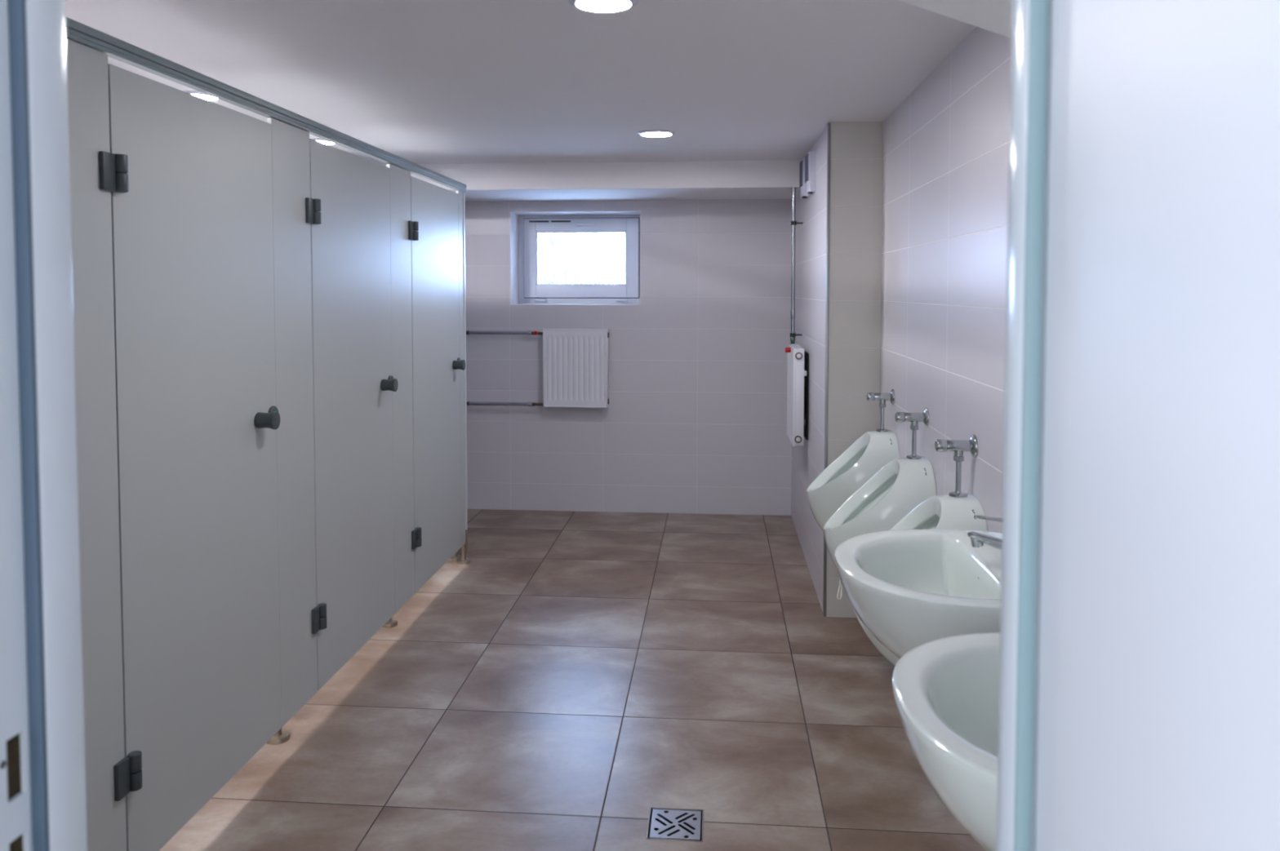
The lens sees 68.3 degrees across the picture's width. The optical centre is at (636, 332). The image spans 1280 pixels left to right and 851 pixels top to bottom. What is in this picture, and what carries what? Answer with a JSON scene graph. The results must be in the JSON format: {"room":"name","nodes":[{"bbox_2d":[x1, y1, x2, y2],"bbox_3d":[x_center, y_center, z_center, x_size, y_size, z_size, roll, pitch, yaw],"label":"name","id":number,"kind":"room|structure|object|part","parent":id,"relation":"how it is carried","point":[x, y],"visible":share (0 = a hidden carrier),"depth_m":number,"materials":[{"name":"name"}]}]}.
{"room":"public restroom","nodes":[
{"label":"public restroom","id":0,"kind":"room"},
{"bbox_2d":[65,0,976,164],"bbox_3d":[-0.259,-0.942,3.467,4.500,0.150,5.741,0,3,5],"label":"ceiling","id":1,"kind":"structure","parent":0,"point":[417,82],"depth_m":2.96,"materials":[{"name":"white paint"}]},
{"bbox_2d":[182,90,219,101],"bbox_3d":[-1.596,-0.862,3.443,0.152,0.010,0.152,0,3,5],"label":"recessed light","id":2,"kind":"object","parent":1,"relation":"in","point":[197,93],"visible":0.3,"depth_m":3.41,"materials":[{"name":"white plastic"}]},
{"bbox_2d":[191,93,217,100],"bbox_3d":[-1.596,-0.861,3.443,0.120,0.007,0.120,0,3,5],"label":"diffuser","id":3,"kind":"object","parent":2,"relation":"attached to","point":[205,96],"depth_m":3.43,"materials":[{"name":"white plastic"}]},
{"bbox_2d":[310,137,334,144],"bbox_3d":[-1.506,-0.908,4.498,0.152,0.010,0.152,0,3,5],"label":"recessed light","id":4,"kind":"object","parent":1,"relation":"in","point":[319,140],"visible":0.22,"depth_m":4.45,"materials":[{"name":"white plastic"}]},
{"bbox_2d":[318,141,333,144],"bbox_3d":[-1.506,-0.908,4.498,0.120,0.007,0.120,0,3,5],"label":"diffuser","id":5,"kind":"object","parent":4,"relation":"attached to","point":[324,142],"depth_m":4.49,"materials":[{"name":"white plastic"}]},
{"bbox_2d":[568,0,637,13],"bbox_3d":[-0.082,-0.811,2.317,0.168,0.010,0.168,0,3,5],"label":"recessed light","id":6,"kind":"object","parent":1,"relation":"in","point":[591,6],"visible":1,"depth_m":2.33,"materials":[{"name":"white plastic"}]},
{"bbox_2d":[637,128,675,137],"bbox_3d":[0.088,-0.897,4.257,0.168,0.010,0.168,0,3,5],"label":"recessed light","id":7,"kind":"object","parent":1,"relation":"in","point":[654,132],"visible":1,"depth_m":4.23,"materials":[{"name":"white plastic"}]},
{"bbox_2d":[641,132,671,137],"bbox_3d":[0.088,-0.896,4.257,0.136,0.007,0.136,0,3,5],"label":"diffuser","id":8,"kind":"object","parent":7,"relation":"attached to","point":[644,134],"depth_m":4.25,"materials":[{"name":"white plastic"}]},
{"bbox_2d":[159,509,986,850],"bbox_3d":[-0.379,1.382,2.174,4.500,0.120,8.541,0,3,5],"label":"floor","id":9,"kind":"structure","parent":0,"point":[584,673],"depth_m":3.15,"materials":[{"name":"tile"}]},
{"bbox_2d":[66,38,289,850],"bbox_3d":[-1.762,0.366,2.027,1.358,1.922,2.143,0,3,5],"label":"stall","id":10,"kind":"object","parent":9,"relation":"on","point":[178,416],"visible":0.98,"depth_m":2.25,"materials":[{"name":"grey laminate"}]},
{"bbox_3d":[-1.188,0.341,1.482,0.014,1.822,1.159,0,3,5],"label":"panel","id":11,"kind":"part","parent":10,"relation":"part of","materials":[{"name":"grey laminate"}]},
{"bbox_2d":[65,16,466,191],"bbox_3d":[-1.062,-0.653,2.864,0.030,0.037,4.017,0,3,5],"label":"rail","id":12,"kind":"object","parent":10,"relation":"on","point":[117,49],"visible":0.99,"depth_m":2.48,"materials":[{"name":"grey metal"}]},
{"bbox_3d":[-1.051,0.251,2.683,0.055,0.052,0.052,0,3,5],"label":"knob","id":13,"kind":"part","parent":10,"relation":"part of","materials":[{"name":"grey plastic"}]},
{"bbox_3d":[-1.134,1.236,2.976,0.072,0.100,0.072,0,3,5],"label":"leg","id":14,"kind":"part","parent":10,"relation":"part of","materials":[{"name":"silver metal"}]},
{"bbox_2d":[266,117,398,727],"bbox_3d":[-1.638,0.302,3.472,1.358,1.922,1.241,0,3,5],"label":"stall","id":15,"kind":"object","parent":9,"relation":"on","point":[335,384],"visible":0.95,"depth_m":3.18,"materials":[{"name":"grey laminate"}]},
{"bbox_3d":[-1.065,0.277,2.929,0.014,1.822,0.258,0,3,5],"label":"panel","id":16,"kind":"part","parent":15,"relation":"part of","materials":[{"name":"grey laminate"}]},
{"bbox_3d":[-1.022,0.263,3.431,0.014,1.804,0.738,0,3,5],"label":"cubicle door","id":17,"kind":"part","parent":15,"relation":"part of","materials":[{"name":"grey laminate"}]},
{"bbox_3d":[-0.966,0.207,3.681,0.055,0.052,0.052,0,3,5],"label":"knob","id":18,"kind":"part","parent":15,"relation":"part of","materials":[{"name":"grey plastic"}]},
{"bbox_3d":[-1.050,1.191,3.993,0.072,0.100,0.072,0,3,5],"label":"leg","id":19,"kind":"part","parent":15,"relation":"part of","materials":[{"name":"silver metal"}]},
{"bbox_2d":[386,163,471,613],"bbox_3d":[-1.557,0.259,4.431,1.358,1.922,1.162,0,3,5],"label":"stall","id":20,"kind":"object","parent":9,"relation":"on","point":[428,220],"visible":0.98,"depth_m":4.25,"materials":[{"name":"grey laminate"}]},
{"bbox_3d":[-0.980,0.232,3.925,0.014,1.822,0.255,0,3,5],"label":"panel","id":21,"kind":"part","parent":20,"relation":"part of","materials":[{"name":"grey laminate"}]},
{"bbox_3d":[-0.938,0.219,4.425,0.014,1.804,0.736,0,3,5],"label":"cubicle door","id":22,"kind":"part","parent":20,"relation":"part of","materials":[{"name":"grey laminate"}]},
{"bbox_3d":[-0.959,1.148,4.967,0.072,0.100,0.072,0,3,5],"label":"leg","id":23,"kind":"part","parent":20,"relation":"part of","materials":[{"name":"silver metal"}]},
{"bbox_3d":[-0.881,0.162,4.676,0.055,0.052,0.052,0,3,5],"label":"knob","id":24,"kind":"part","parent":20,"relation":"part of","materials":[{"name":"grey plastic"}]},
{"bbox_3d":[-0.902,0.192,4.836,0.014,1.822,0.086,0,3,5],"label":"panel","id":25,"kind":"part","parent":20,"relation":"part of","materials":[{"name":"grey laminate"}]},
{"bbox_3d":[-0.902,1.150,4.910,0.072,0.100,0.072,0,3,5],"label":"leg","id":26,"kind":"part","parent":20,"relation":"part of","materials":[{"name":"silver metal"}]},
{"bbox_2d":[0,0,1279,850],"bbox_3d":[-0.134,0.356,0.391,0.914,2.090,0.843,0,3,5],"label":"wall","id":27,"kind":"structure","parent":9,"relation":"on","point":[1140,675],"depth_m":0.60,"materials":[{"name":"white paint"}]},
{"bbox_2d":[645,807,704,842],"bbox_3d":[0.104,1.324,2.506,0.148,0.035,0.151,0,3,5],"label":"floor drain","id":28,"kind":"object","parent":9,"relation":"in","point":[667,824],"visible":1,"depth_m":2.51,"materials":[{"name":"silver metal"}]},
{"bbox_2d":[791,121,883,617],"bbox_3d":[1.005,0.133,4.959,0.225,2.130,1.851,0,3,5],"label":"wall pier","id":29,"kind":"object","parent":9,"relation":"on","point":[855,147],"visible":0.57,"depth_m":4.04,"materials":[{"name":"tile"}]},
{"bbox_2d":[789,186,803,343],"bbox_3d":[0.881,-0.365,5.208,0.068,0.862,0.034,0,3,5],"label":"pipe","id":30,"kind":"object","parent":29,"relation":"attached to","point":[793,223],"visible":1,"depth_m":5.20,"materials":[{"name":"grey metal"}]},
{"bbox_2d":[785,344,808,446],"bbox_3d":[0.841,0.326,5.008,0.108,0.500,0.409,0,3,5],"label":"radiator","id":31,"kind":"object","parent":29,"relation":"attached to","point":[797,360],"visible":1,"depth_m":4.82,"materials":[{"name":"white metal"}]},
{"bbox_3d":[0.821,0.326,5.013,0.015,0.500,0.402,0,3,5],"label":"plate","id":32,"kind":"part","parent":31,"relation":"part of","materials":[{"name":"white metal"}]},
{"bbox_2d":[790,344,804,350],"bbox_3d":[0.849,0.079,4.999,0.044,0.004,0.396,0,3,5],"label":"grille","id":33,"kind":"object","parent":31,"relation":"attached to","point":[793,347],"depth_m":4.95,"materials":[{"name":"white metal"}]},
{"bbox_2d":[799,158,808,198],"bbox_3d":[0.872,-0.798,4.913,0.041,0.198,0.140,0,3,5],"label":"wall vent","id":34,"kind":"object","parent":29,"relation":"attached to","point":[803,193],"visible":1,"depth_m":4.86,"materials":[{"name":"white plastic"}]},
{"bbox_2d":[804,151,815,194],"bbox_3d":[0.846,-0.775,4.605,0.041,0.198,0.140,0,3,5],"label":"wall vent","id":35,"kind":"object","parent":29,"relation":"attached to","point":[810,160],"visible":1,"depth_m":4.54,"materials":[{"name":"white plastic"}]},
{"bbox_2d":[822,122,831,617],"bbox_3d":[0.816,0.173,4.049,0.012,2.126,0.014,0,3,5],"label":"trim","id":36,"kind":"structure","parent":29,"relation":"attached to","point":[828,142],"depth_m":4.04,"materials":[{"name":"silver metal"}]},
{"bbox_2d":[465,199,792,515],"bbox_3d":[-0.435,0.079,6.160,3.300,2.130,0.300,0,3,5],"label":"wall","id":37,"kind":"structure","parent":0,"point":[694,420],"depth_m":5.97,"materials":[{"name":"tile"}]},
{"bbox_2d":[466,330,532,335],"bbox_3d":[-1.378,0.001,6.048,1.438,0.027,0.072,0,3,5],"label":"pipe","id":38,"kind":"object","parent":37,"relation":"attached to","point":[468,332],"visible":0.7,"depth_m":5.97,"materials":[{"name":"grey metal"}]},
{"bbox_2d":[466,401,532,406],"bbox_3d":[-1.378,0.454,6.068,1.438,0.027,0.072,0,3,5],"label":"pipe","id":39,"kind":"object","parent":37,"relation":"attached to","point":[468,403],"visible":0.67,"depth_m":5.99,"materials":[{"name":"grey metal"}]},
{"bbox_2d":[531,328,609,408],"bbox_3d":[-0.418,0.225,5.962,0.493,0.491,0.103,0,3,5],"label":"radiator","id":40,"kind":"object","parent":37,"relation":"attached to","point":[575,361],"visible":1,"depth_m":5.91,"materials":[{"name":"white metal"}]},
{"bbox_2d":[575,328,608,329],"bbox_3d":[-0.383,-0.017,5.941,0.401,0.004,0.061,0,3,5],"label":"grille","id":41,"kind":"object","parent":40,"relation":"attached to","point":[575,329],"depth_m":5.95,"materials":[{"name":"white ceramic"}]},
{"bbox_2d":[510,210,640,305],"bbox_3d":[-0.379,-0.475,6.129,0.856,0.616,0.301,0,3,5],"label":"window","id":42,"kind":"structure","parent":37,"relation":"in","point":[525,226],"depth_m":6.20,"materials":[{"name":"white plastic"}]},
{"bbox_3d":[-0.381,-0.179,6.112,0.836,0.006,0.241,0,3,5],"label":"sill","id":43,"kind":"part","parent":42,"relation":"part of","materials":[{"name":"white plastic"}]},
{"bbox_3d":[-0.336,-0.706,6.170,0.141,0.027,0.032,0,3,5],"label":"handle","id":44,"kind":"part","parent":42,"relation":"part of","materials":[{"name":"white plastic"}]},
{"bbox_2d":[382,160,801,201],"bbox_3d":[-0.589,-0.890,5.632,3.075,0.146,0.691,0,3,5],"label":"beam","id":45,"kind":"structure","parent":37,"relation":"attached to","point":[771,179],"depth_m":5.27,"materials":[{"name":"white paint"}]},
{"bbox_2d":[879,26,1010,533],"bbox_3d":[1.061,0.202,3.405,0.150,2.130,5.741,0,3,5],"label":"wall","id":46,"kind":"structure","parent":0,"point":[944,210],"depth_m":2.79,"materials":[{"name":"tile"}]},
{"bbox_2d":[807,430,899,533],"bbox_3d":[0.845,0.656,3.751,0.332,0.532,0.346,0,3,5],"label":"urinal","id":47,"kind":"object","parent":46,"relation":"attached to","point":[873,450],"visible":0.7,"depth_m":3.65,"materials":[{"name":"white ceramic"}]},
{"bbox_2d":[866,389,894,431],"bbox_3d":[0.960,0.307,3.725,0.102,0.167,0.062,0,3,5],"label":"valve","id":48,"kind":"object","parent":47,"relation":"attached to","point":[882,397],"visible":1,"depth_m":3.71,"materials":[{"name":"silver metal"}]},
{"bbox_2d":[823,456,936,569],"bbox_3d":[0.794,0.683,3.150,0.332,0.532,0.346,0,3,5],"label":"urinal","id":49,"kind":"object","parent":46,"relation":"attached to","point":[903,484],"visible":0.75,"depth_m":3.04,"materials":[{"name":"white ceramic"}]},
{"bbox_2d":[894,408,928,459],"bbox_3d":[0.909,0.334,3.125,0.102,0.167,0.062,0,3,5],"label":"valve","id":50,"kind":"object","parent":49,"relation":"attached to","point":[913,418],"visible":1,"depth_m":3.11,"materials":[{"name":"silver metal"}]},
{"bbox_2d":[834,529,1002,659],"bbox_3d":[0.635,0.590,1.946,0.442,0.235,0.544,0,3,5],"label":"washbasin","id":51,"kind":"object","parent":46,"relation":"attached to","point":[911,589],"visible":0.62,"depth_m":1.91,"materials":[{"name":"white ceramic"}]},
{"bbox_2d":[967,515,1002,550],"bbox_3d":[0.745,0.424,1.929,0.131,0.097,0.054,0,3,5],"label":"mixer tap","id":52,"kind":"object","parent":51,"relation":"on","point":[977,540],"visible":0.35,"depth_m":1.92,"materials":[{"name":"silver metal"}]},
{"bbox_3d":[0.731,0.431,1.931,0.102,0.044,0.038,0,3,5],"label":"spout","id":53,"kind":"part","parent":52,"relation":"part of","materials":[{"name":"silver metal"}]},
{"bbox_3d":[0.751,0.386,1.927,0.110,0.021,0.045,0,3,5],"label":"lever","id":54,"kind":"part","parent":52,"relation":"part of","materials":[{"name":"silver metal"}]},
{"bbox_2d":[852,493,986,666],"bbox_3d":[0.745,0.708,2.577,0.332,0.532,0.346,0,3,5],"label":"urinal","id":55,"kind":"object","parent":46,"relation":"attached to","point":[944,512],"visible":0.27,"depth_m":2.52,"materials":[{"name":"white ceramic"}]},
{"bbox_2d":[836,579,842,599],"bbox_3d":[0.567,0.703,2.591,0.036,0.064,0.006,0,3,5],"label":"clip","id":56,"kind":"object","parent":55,"relation":"attached to","point":[840,585],"visible":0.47,"depth_m":2.59,"materials":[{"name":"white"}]},
{"bbox_2d":[934,434,977,497],"bbox_3d":[0.860,0.360,2.552,0.102,0.167,0.062,0,3,5],"label":"valve","id":57,"kind":"object","parent":55,"relation":"attached to","point":[958,446],"visible":1,"depth_m":2.54,"materials":[{"name":"silver metal"}]},
{"bbox_2d":[892,632,999,850],"bbox_3d":[0.578,0.619,1.281,0.442,0.235,0.544,0,3,5],"label":"washbasin","id":58,"kind":"object","parent":46,"relation":"attached to","point":[946,691],"visible":0.34,"depth_m":1.34,"materials":[{"name":"white ceramic"}]},
{"bbox_2d":[899,0,1011,37],"bbox_3d":[0.132,-0.686,1.433,1.375,0.180,1.375,0,3,5],"label":"trim","id":59,"kind":"structure","parent":46,"relation":"attached to","point":[993,15],"depth_m":1.80,"materials":[{"name":"white paint"}]},
{"label":"outside","id":60,"kind":"structure","parent":0,"visible":0},
{"bbox_3d":[0.396,-0.362,14.146,17.000,0.300,15.739,0,3,5],"label":"ground","id":61,"kind":"structure","parent":60,"visible":0},
{"bbox_2d":[537,233,624,284],"bbox_3d":[-1.791,-0.805,11.665,5.033,0.823,5.274,0,3,5],"label":"grass","id":62,"kind":"structure","parent":61,"relation":"on","point":[546,280],"depth_m":10.61,"materials":[{"name":"grey"}]},
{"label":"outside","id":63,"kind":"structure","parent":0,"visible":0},
{"bbox_2d":[548,233,555,257],"bbox_3d":[-1.133,-1.691,12.078,0.211,1.481,0.154,1,3,30],"label":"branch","id":64,"kind":"object","parent":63,"point":[551,236],"visible":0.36,"depth_m":12.08,"materials":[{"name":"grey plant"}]}
]}

